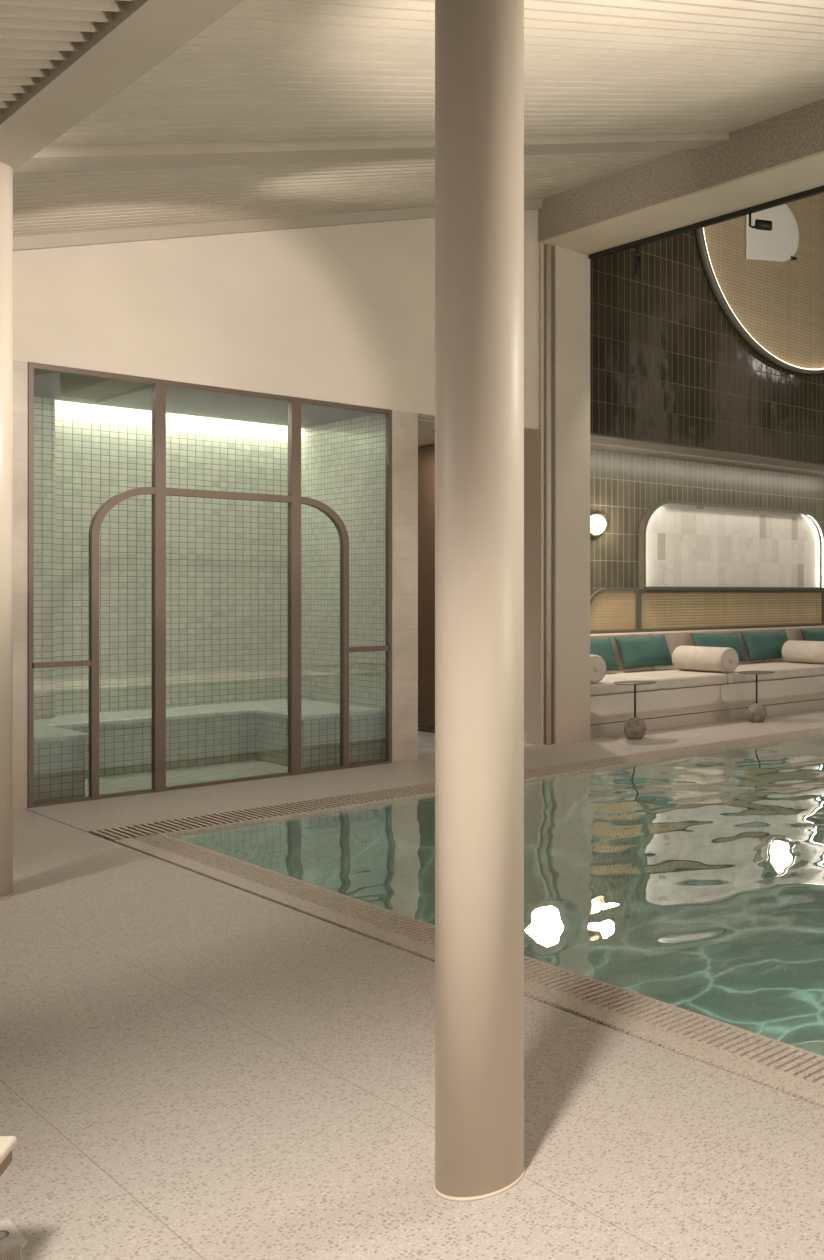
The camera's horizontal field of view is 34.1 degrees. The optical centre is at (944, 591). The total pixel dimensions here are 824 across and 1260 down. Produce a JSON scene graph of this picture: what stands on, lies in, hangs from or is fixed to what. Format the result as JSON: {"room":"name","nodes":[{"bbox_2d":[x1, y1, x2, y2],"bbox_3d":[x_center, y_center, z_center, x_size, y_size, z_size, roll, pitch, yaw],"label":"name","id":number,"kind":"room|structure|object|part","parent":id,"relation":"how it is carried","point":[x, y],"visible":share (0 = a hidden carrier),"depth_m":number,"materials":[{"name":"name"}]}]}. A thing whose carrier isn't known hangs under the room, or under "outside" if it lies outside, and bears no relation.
{"room":"spa","nodes":[
{"label":"spa","id":0,"kind":"room"},
{"bbox_2d":[34,396,54,718],"bbox_3d":[-7.637,-0.282,9.026,0.220,2.635,0.610,0,0,37],"label":"wall","id":1,"kind":"structure","parent":0,"point":[44,408],"depth_m":9.15,"materials":[{"name":"green tile"}]},
{"bbox_2d":[0,0,136,115],"bbox_3d":[-2.552,-1.401,0.958,14.158,1.652,4.500,0,0,37],"label":"ceiling","id":2,"kind":"structure","parent":0,"point":[35,35],"depth_m":4.18,"materials":[{"name":"paint"}]},
{"bbox_2d":[55,400,287,714],"bbox_3d":[-7.188,-0.140,9.901,0.100,3.320,2.750,0,0,37],"label":"wall","id":3,"kind":"structure","parent":0,"point":[227,559],"depth_m":10.09,"materials":[{"name":"green tile"}]},
{"bbox_2d":[34,369,377,427],"bbox_3d":[-6.505,-1.720,9.395,1.800,0.240,2.750,0,0,37],"label":"ceiling","id":4,"kind":"structure","parent":0,"point":[59,386],"depth_m":9.34,"materials":[{"name":"paint"}]},
{"bbox_2d":[13,210,538,809],"bbox_3d":[-6.875,-1.183,7.216,0.200,5.366,9.410,0,0,37],"label":"wall","id":5,"kind":"structure","parent":0,"point":[345,314],"depth_m":8.98,"materials":[{"name":"paint"}]},
{"bbox_2d":[13,199,542,250],"bbox_3d":[-6.760,-2.171,7.128,0.090,3.350,9.405,0,0,37],"label":"trim","id":6,"kind":"structure","parent":5,"relation":"attached to","point":[21,243],"depth_m":8.60,"materials":[{"name":"paint"}]},
{"bbox_2d":[524,732,526,742],"bbox_3d":[-4.551,1.450,11.343,0.980,0.100,0.012,0,0,37],"label":"baseboard","id":7,"kind":"structure","parent":5,"relation":"attached to","point":[525,734],"depth_m":11.05,"materials":[{"name":"paint"}]},
{"bbox_2d":[301,413,384,759],"bbox_3d":[-5.617,-0.150,10.404,1.825,3.300,0.060,0,0,37],"label":"wall","id":8,"kind":"structure","parent":0,"point":[343,462],"depth_m":10.35,"materials":[{"name":"green tile"}]},
{"bbox_2d":[0,709,823,1259],"bbox_3d":[-0.363,1.599,7.488,18.500,0.202,17.600,0,0,37],"label":"floor","id":9,"kind":"structure","parent":0,"point":[194,1066],"depth_m":3.31,"materials":[{"name":"stone"}]},
{"bbox_2d":[0,162,13,899],"bbox_3d":[-4.709,-0.299,5.453,0.218,3.598,0.218,0,0,37],"label":"round column","id":10,"kind":"structure","parent":9,"relation":"on","point":[6,172],"depth_m":5.46,"materials":[{"name":"paint"}]},
{"bbox_2d":[0,0,243,170],"bbox_3d":[-1.151,-2.165,2.831,14.220,0.130,0.202,0,0,37],"label":"ceiling beam","id":11,"kind":"structure","parent":10,"relation":"on","point":[140,37],"depth_m":4.46,"materials":[{"name":"paint"}]},
{"bbox_2d":[0,1136,16,1175],"bbox_3d":[-2.100,1.325,1.762,0.889,0.350,1.270,0,0,-8],"label":"sun lounger","id":12,"kind":"object","parent":9,"relation":"on","point":[7,1143],"visible":1,"depth_m":2.32,"materials":[{"name":"beige plastic"}]},
{"bbox_3d":[-2.097,1.188,1.762,0.868,0.032,1.242,0,0,-8],"label":"frame","id":13,"kind":"part","parent":12,"relation":"part of","materials":[{"name":"brown wood"}]},
{"bbox_2d":[0,1219,26,1259],"bbox_3d":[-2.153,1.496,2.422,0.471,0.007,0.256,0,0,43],"label":"side table","id":14,"kind":"object","parent":9,"relation":"on","point":[12,1240],"visible":1,"depth_m":2.56,"materials":[{"name":"paint"}]},
{"bbox_2d":[34,699,382,801],"bbox_3d":[-6.449,1.270,9.374,1.705,0.460,2.575,0,0,37],"label":"tiled bench","id":15,"kind":"object","parent":9,"relation":"on","point":[209,734],"visible":0.65,"depth_m":9.48,"materials":[{"name":"green tile"}]},
{"bbox_3d":[-6.449,1.062,9.374,1.705,0.045,2.575,0,0,37],"label":"seat","id":16,"kind":"part","parent":15,"relation":"part of","materials":[{"name":"tile"}]},
{"bbox_2d":[28,362,391,807],"bbox_3d":[-5.627,-0.049,8.754,0.074,3.098,2.536,0,0,37],"label":"glass wall","id":17,"kind":"structure","parent":9,"relation":"on","point":[158,490],"depth_m":8.54,"materials":[{"name":"brown metal"}]},
{"bbox_3d":[-6.272,0.513,7.894,0.062,0.038,0.347,0,0,37],"label":"rail","id":18,"kind":"part","parent":17,"relation":"part of","materials":[{"name":"brown metal"}]},
{"bbox_3d":[-5.635,0.373,8.753,0.008,2.210,0.888,0,0,37],"label":"glass pane","id":19,"kind":"part","parent":17,"relation":"part of","materials":[{"name":"clear glass"}]},
{"bbox_3d":[-5.226,0.373,9.306,0.008,2.210,0.342,0,0,37],"label":"glass pane","id":20,"kind":"part","parent":17,"relation":"part of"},
{"bbox_3d":[-4.995,0.492,9.617,0.062,0.044,0.355,0,0,37],"label":"rail","id":21,"kind":"part","parent":17,"relation":"part of","materials":[{"name":"brown metal"}]},
{"bbox_2d":[418,445,434,726],"bbox_3d":[-6.043,-0.029,12.294,2.850,3.062,0.060,0,0,37],"label":"door","id":22,"kind":"structure","parent":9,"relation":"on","point":[426,454],"depth_m":11.88,"materials":[{"name":"brown metal"}]},
{"bbox_2d":[433,0,525,1201],"bbox_3d":[-1.190,-0.299,2.846,0.218,3.598,0.218,0,0,37],"label":"round column","id":23,"kind":"structure","parent":9,"relation":"on","point":[479,44],"depth_m":2.76,"materials":[{"name":"paint"}]},
{"bbox_2d":[418,244,589,744],"bbox_3d":[-5.518,-0.960,12.390,4.380,4.920,0.520,0,0,37],"label":"wall pier","id":24,"kind":"object","parent":9,"relation":"on","point":[570,269],"visible":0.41,"depth_m":11.06,"materials":[{"name":"paint"}]},
{"bbox_2d":[540,243,543,744],"bbox_3d":[-3.962,-0.960,10.925,0.025,4.920,0.027,0,0,37],"label":"bead","id":25,"kind":"object","parent":24,"relation":"attached to","point":[541,244],"visible":1,"depth_m":10.91,"materials":[{"name":"paint"}]},
{"bbox_2d":[545,244,550,744],"bbox_3d":[-3.906,-0.960,10.954,0.056,4.920,0.056,0,0,37],"label":"vertical pipe","id":26,"kind":"object","parent":24,"relation":"attached to","point":[547,246],"visible":1,"depth_m":10.93,"materials":[{"name":"metal"}]},
{"bbox_2d":[556,730,590,743],"bbox_3d":[-3.716,1.450,11.130,0.015,0.100,0.390,0,0,37],"label":"baseboard","id":27,"kind":"object","parent":24,"relation":"attached to","point":[568,737],"visible":1,"depth_m":11.12,"materials":[{"name":"paint"}]},
{"bbox_2d":[295,791,823,1055],"bbox_3d":[2.473,2.255,8.871,9.590,1.390,12.000,0,0,37],"label":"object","id":28,"kind":"object","parent":9,"relation":"in","point":[741,948],"depth_m":9.10,"materials":[{"name":"liquid"}]},
{"bbox_2d":[91,727,823,842],"bbox_3d":[-1.563,1.530,11.749,0.434,0.060,12.182,0,0,37],"label":"pool coping","id":29,"kind":"object","parent":28,"relation":"on","point":[299,808],"visible":0.69,"depth_m":8.13,"materials":[{"name":"stone"}]},
{"bbox_2d":[170,736,823,946],"bbox_3d":[2.475,1.524,8.910,9.432,0.060,11.936,0,0,37],"label":"pool water","id":30,"kind":"object","parent":28,"relation":"in","point":[568,816],"visible":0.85,"depth_m":7.27,"materials":[{"name":"teal liquid"}]},
{"bbox_2d":[614,681,655,738],"bbox_3d":[-3.174,1.212,11.388,0.424,0.577,0.424,0,0,37],"label":"side table","id":31,"kind":"object","parent":9,"relation":"on","point":[634,727],"visible":1,"depth_m":11.32,"materials":[{"name":"grey stone"}]},
{"bbox_3d":[-3.174,1.112,11.388,0.020,0.357,0.020,0,0,37],"label":"rod","id":32,"kind":"part","parent":31,"relation":"part of","materials":[{"name":"black metal"}]},
{"bbox_2d":[590,675,823,737],"bbox_3d":[-2.583,1.285,14.058,1.490,0.430,5.645,0,0,37],"label":"banquette base","id":33,"kind":"object","parent":9,"relation":"on","point":[699,705],"visible":0.46,"depth_m":12.57,"materials":[{"name":"beige paint"}]},
{"bbox_2d":[590,632,652,671],"bbox_3d":[-4.213,0.780,12.967,0.160,0.571,1.892,0,0,37],"label":"cushion","id":34,"kind":"object","parent":33,"relation":"on","point":[634,634],"visible":0.19,"depth_m":13.28,"materials":[{"name":"beige fabric"}]},
{"bbox_2d":[590,669,726,695],"bbox_3d":[-3.610,1.006,12.520,1.332,0.121,1.892,0,0,37],"label":"seat cushion","id":35,"kind":"object","parent":33,"relation":"on","point":[665,679],"visible":0.74,"depth_m":12.33,"materials":[{"name":"beige fabric"}]},
{"bbox_2d":[590,655,605,683],"bbox_3d":[-3.948,0.796,11.713,0.907,0.296,0.296,0,0,37],"label":"bolster","id":36,"kind":"object","parent":35,"relation":"on","point":[597,664],"visible":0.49,"depth_m":11.46,"materials":[{"name":"beige fabric"}]},
{"bbox_2d":[590,637,619,669],"bbox_3d":[-4.080,0.712,12.669,0.256,0.391,0.790,0,0,35],"label":"cushion","id":37,"kind":"object","parent":35,"relation":"on","point":[602,647],"visible":0.3,"depth_m":12.79,"materials":[{"name":"teal fabric"}]},
{"bbox_2d":[614,634,672,669],"bbox_3d":[-3.596,0.712,13.325,0.253,0.387,0.760,0,0,39],"label":"cushion","id":38,"kind":"object","parent":35,"relation":"on","point":[639,652],"visible":0.99,"depth_m":13.22,"materials":[{"name":"teal fabric"}]},
{"bbox_2d":[651,628,762,668],"bbox_3d":[-3.094,0.780,14.477,0.160,0.571,1.852,0,0,37],"label":"cushion","id":39,"kind":"object","parent":33,"relation":"on","point":[674,639],"visible":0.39,"depth_m":14.13,"materials":[{"name":"beige fabric"}]},
{"bbox_2d":[660,661,823,683],"bbox_3d":[-2.490,1.006,14.030,1.332,0.121,1.852,0,0,37],"label":"seat cushion","id":40,"kind":"object","parent":33,"relation":"on","point":[782,670],"visible":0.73,"depth_m":13.74,"materials":[{"name":"beige fabric"}]},
{"bbox_2d":[672,646,738,672],"bbox_3d":[-2.847,0.796,13.199,0.907,0.296,0.296,0,0,37],"label":"bolster","id":41,"kind":"object","parent":40,"relation":"on","point":[690,658],"visible":1,"depth_m":13.03,"materials":[{"name":"beige fabric"}]},
{"bbox_2d":[690,632,745,660],"bbox_3d":[-2.900,0.712,14.265,0.253,0.392,0.822,0,0,34],"label":"cushion","id":42,"kind":"object","parent":40,"relation":"on","point":[731,640],"visible":0.59,"depth_m":14.24,"materials":[{"name":"teal fabric"}]},
{"bbox_2d":[740,630,787,660],"bbox_3d":[-2.380,0.712,14.963,0.256,0.392,0.839,0,0,38],"label":"cushion","id":43,"kind":"object","parent":40,"relation":"on","point":[767,645],"visible":0.88,"depth_m":14.81,"materials":[{"name":"teal fabric"}]},
{"bbox_2d":[763,658,783,661],"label":"cushion","id":44,"kind":"object","parent":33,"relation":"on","point":[773,659],"depth_m":15.33,"materials":[{"name":"beige fabric"}]},
{"bbox_2d":[762,626,823,640],"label":"cushion","id":45,"kind":"object","parent":33,"relation":"on","point":[793,633],"depth_m":15.66,"materials":[{"name":"beige fabric"}]},
{"bbox_2d":[766,660,823,664],"bbox_3d":[-1.383,1.006,15.525,1.332,0.121,1.852,0,0,37],"label":"seat cushion","id":46,"kind":"object","parent":33,"relation":"on","point":[783,661],"visible":0.16,"depth_m":15.12,"materials":[{"name":"beige fabric"}]},
{"bbox_2d":[782,640,823,663],"bbox_3d":[-1.745,0.796,14.685,0.907,0.296,0.296,0,0,37],"label":"bolster","id":47,"kind":"object","parent":46,"relation":"on","point":[794,651],"visible":1,"depth_m":14.62,"materials":[{"name":"beige fabric"}]},
{"bbox_2d":[800,629,823,640],"bbox_3d":[-1.715,0.712,15.858,0.254,0.392,0.826,0,0,36],"label":"cushion","id":48,"kind":"object","parent":46,"relation":"on","point":[808,635],"visible":0.5,"depth_m":15.62,"materials":[{"name":"teal fabric"}]},
{"bbox_2d":[738,671,774,721],"bbox_3d":[-2.176,1.212,12.852,0.424,0.577,0.424,0,0,37],"label":"side table","id":49,"kind":"object","parent":9,"relation":"on","point":[756,712],"visible":1,"depth_m":12.78,"materials":[{"name":"grey stone"}]},
{"bbox_3d":[-2.176,1.112,12.852,0.020,0.357,0.020,0,0,37],"label":"rod","id":50,"kind":"part","parent":49,"relation":"part of","materials":[{"name":"black metal"}]},
{"bbox_3d":[2.236,1.635,8.913,9.920,0.130,12.215,0,0,37],"label":"channel","id":51,"kind":"object","parent":9,"relation":"in","visible":0},
{"bbox_2d":[115,834,823,1107],"bbox_3d":[-1.136,1.530,3.993,9.460,0.060,0.260,0,0,37],"label":"pool coping","id":52,"kind":"object","parent":51,"relation":"on","point":[794,1071],"visible":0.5,"depth_m":4.16,"materials":[{"name":"stone"}]},
{"bbox_2d":[13,0,823,236],"bbox_3d":[0.321,-3.036,4.772,14.234,1.690,4.770,0,0,37],"label":"ceiling","id":53,"kind":"structure","parent":0,"point":[265,70],"depth_m":6.30,"materials":[{"name":"paint"}]},
{"bbox_2d":[13,132,728,172],"bbox_3d":[-3.341,-3.008,7.510,0.330,1.708,4.706,0,0,37],"label":"cross beam","id":54,"kind":"structure","parent":53,"relation":"attached to","point":[111,156],"depth_m":6.65,"materials":[{"name":"paint"}]},
{"bbox_2d":[418,417,434,446],"bbox_3d":[-6.189,-1.605,11.811,4.170,0.070,1.230,0,0,37],"label":"ceiling","id":55,"kind":"structure","parent":0,"point":[426,426],"depth_m":10.95,"materials":[{"name":"paint"}]},
{"bbox_2d":[538,99,823,254],"bbox_3d":[1.235,-3.670,7.377,15.800,0.500,0.525,0,0,37],"label":"header beam","id":56,"kind":"structure","parent":0,"point":[782,155],"depth_m":9.72,"materials":[{"name":"paint"}]},
{"bbox_2d":[589,185,823,259],"bbox_3d":[2.069,-3.397,7.083,14.110,0.044,0.035,0,0,37],"label":"track","id":57,"kind":"object","parent":56,"relation":"attached to","point":[818,190],"visible":1,"depth_m":10.18,"materials":[{"name":"black metal"}]},
{"bbox_2d":[634,245,640,274],"bbox_3d":[-2.996,-3.252,10.839,0.060,0.305,0.060,0,0,37],"label":"track spotlight","id":58,"kind":"object","parent":57,"relation":"attached to","point":[637,259],"visible":1,"depth_m":10.82,"materials":[{"name":"black metal"}]},
{"bbox_2d":[749,213,771,230],"bbox_3d":[-1.640,-3.298,9.889,0.202,0.152,0.095,0,0,-14],"label":"track spotlight","id":59,"kind":"object","parent":57,"relation":"attached to","point":[759,224],"visible":1,"depth_m":9.87,"materials":[{"name":"black metal"}]},
{"bbox_2d":[590,230,823,464],"bbox_3d":[-1.822,-4.100,14.749,0.150,4.800,7.670,0,0,37],"label":"tiled wall","id":60,"kind":"structure","parent":0,"point":[667,365],"depth_m":12.93,"materials":[{"name":"tile"}]},
{"bbox_2d":[694,193,823,374],"bbox_3d":[-1.907,-4.560,14.413,0.106,3.430,3.430,0,0,37],"label":"round mirror","id":61,"kind":"object","parent":60,"relation":"attached to","point":[776,308],"visible":0.49,"depth_m":14.14,"materials":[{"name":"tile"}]},
{"bbox_2d":[746,204,798,261],"bbox_3d":[-2.175,-4.541,14.048,0.062,0.889,0.905,0,0,37],"label":"wall plaque","id":62,"kind":"object","parent":61,"relation":"attached to","point":[780,244],"visible":0.78,"depth_m":14.04,"materials":[{"name":"white paint"}]},
{"bbox_2d":[590,449,823,633],"bbox_3d":[-2.650,-0.110,15.362,0.150,3.220,7.670,0,0,37],"label":"wall","id":63,"kind":"structure","parent":0,"point":[623,487],"depth_m":13.86,"materials":[{"name":"tile"}]},
{"bbox_2d":[590,512,608,537],"bbox_3d":[-4.097,-0.793,13.138,0.169,0.310,0.370,0,0,37],"label":"wall lamp","id":64,"kind":"object","parent":63,"relation":"attached to","point":[599,522],"visible":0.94,"depth_m":13.13,"materials":[{"name":"white glass"}]},
{"bbox_3d":[-4.097,-0.800,13.123,0.152,0.153,0.153,0,0,37],"label":"globe","id":65,"kind":"part","parent":64,"relation":"part of"},
{"bbox_2d":[590,588,638,633],"bbox_3d":[-4.001,0.224,13.368,0.048,0.537,0.747,0,0,37],"label":"panel","id":66,"kind":"object","parent":63,"relation":"attached to","point":[612,610],"visible":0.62,"depth_m":13.39,"materials":[{"name":"beige wicker"}]},
{"bbox_2d":[638,500,823,589],"bbox_3d":[-2.764,-0.593,14.996,0.098,1.125,3.275,0,0,37],"label":"tiled niche","id":67,"kind":"object","parent":63,"relation":"attached to","point":[683,545],"visible":1,"depth_m":14.85,"materials":[{"name":"tile"}]},
{"bbox_2d":[639,590,823,631],"bbox_3d":[-2.784,0.232,15.011,0.048,0.520,3.335,0,0,37],"label":"panel","id":68,"kind":"object","parent":63,"relation":"attached to","point":[659,610],"visible":1,"depth_m":14.84,"materials":[{"name":"beige wicker"}]},
{"bbox_2d":[590,434,823,477],"bbox_3d":[-2.238,-1.744,15.056,1.176,0.112,7.670,0,0,37],"label":"ledge","id":69,"kind":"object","parent":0,"point":[597,442],"depth_m":13.75,"materials":[{"name":"grey paint"}]}
]}

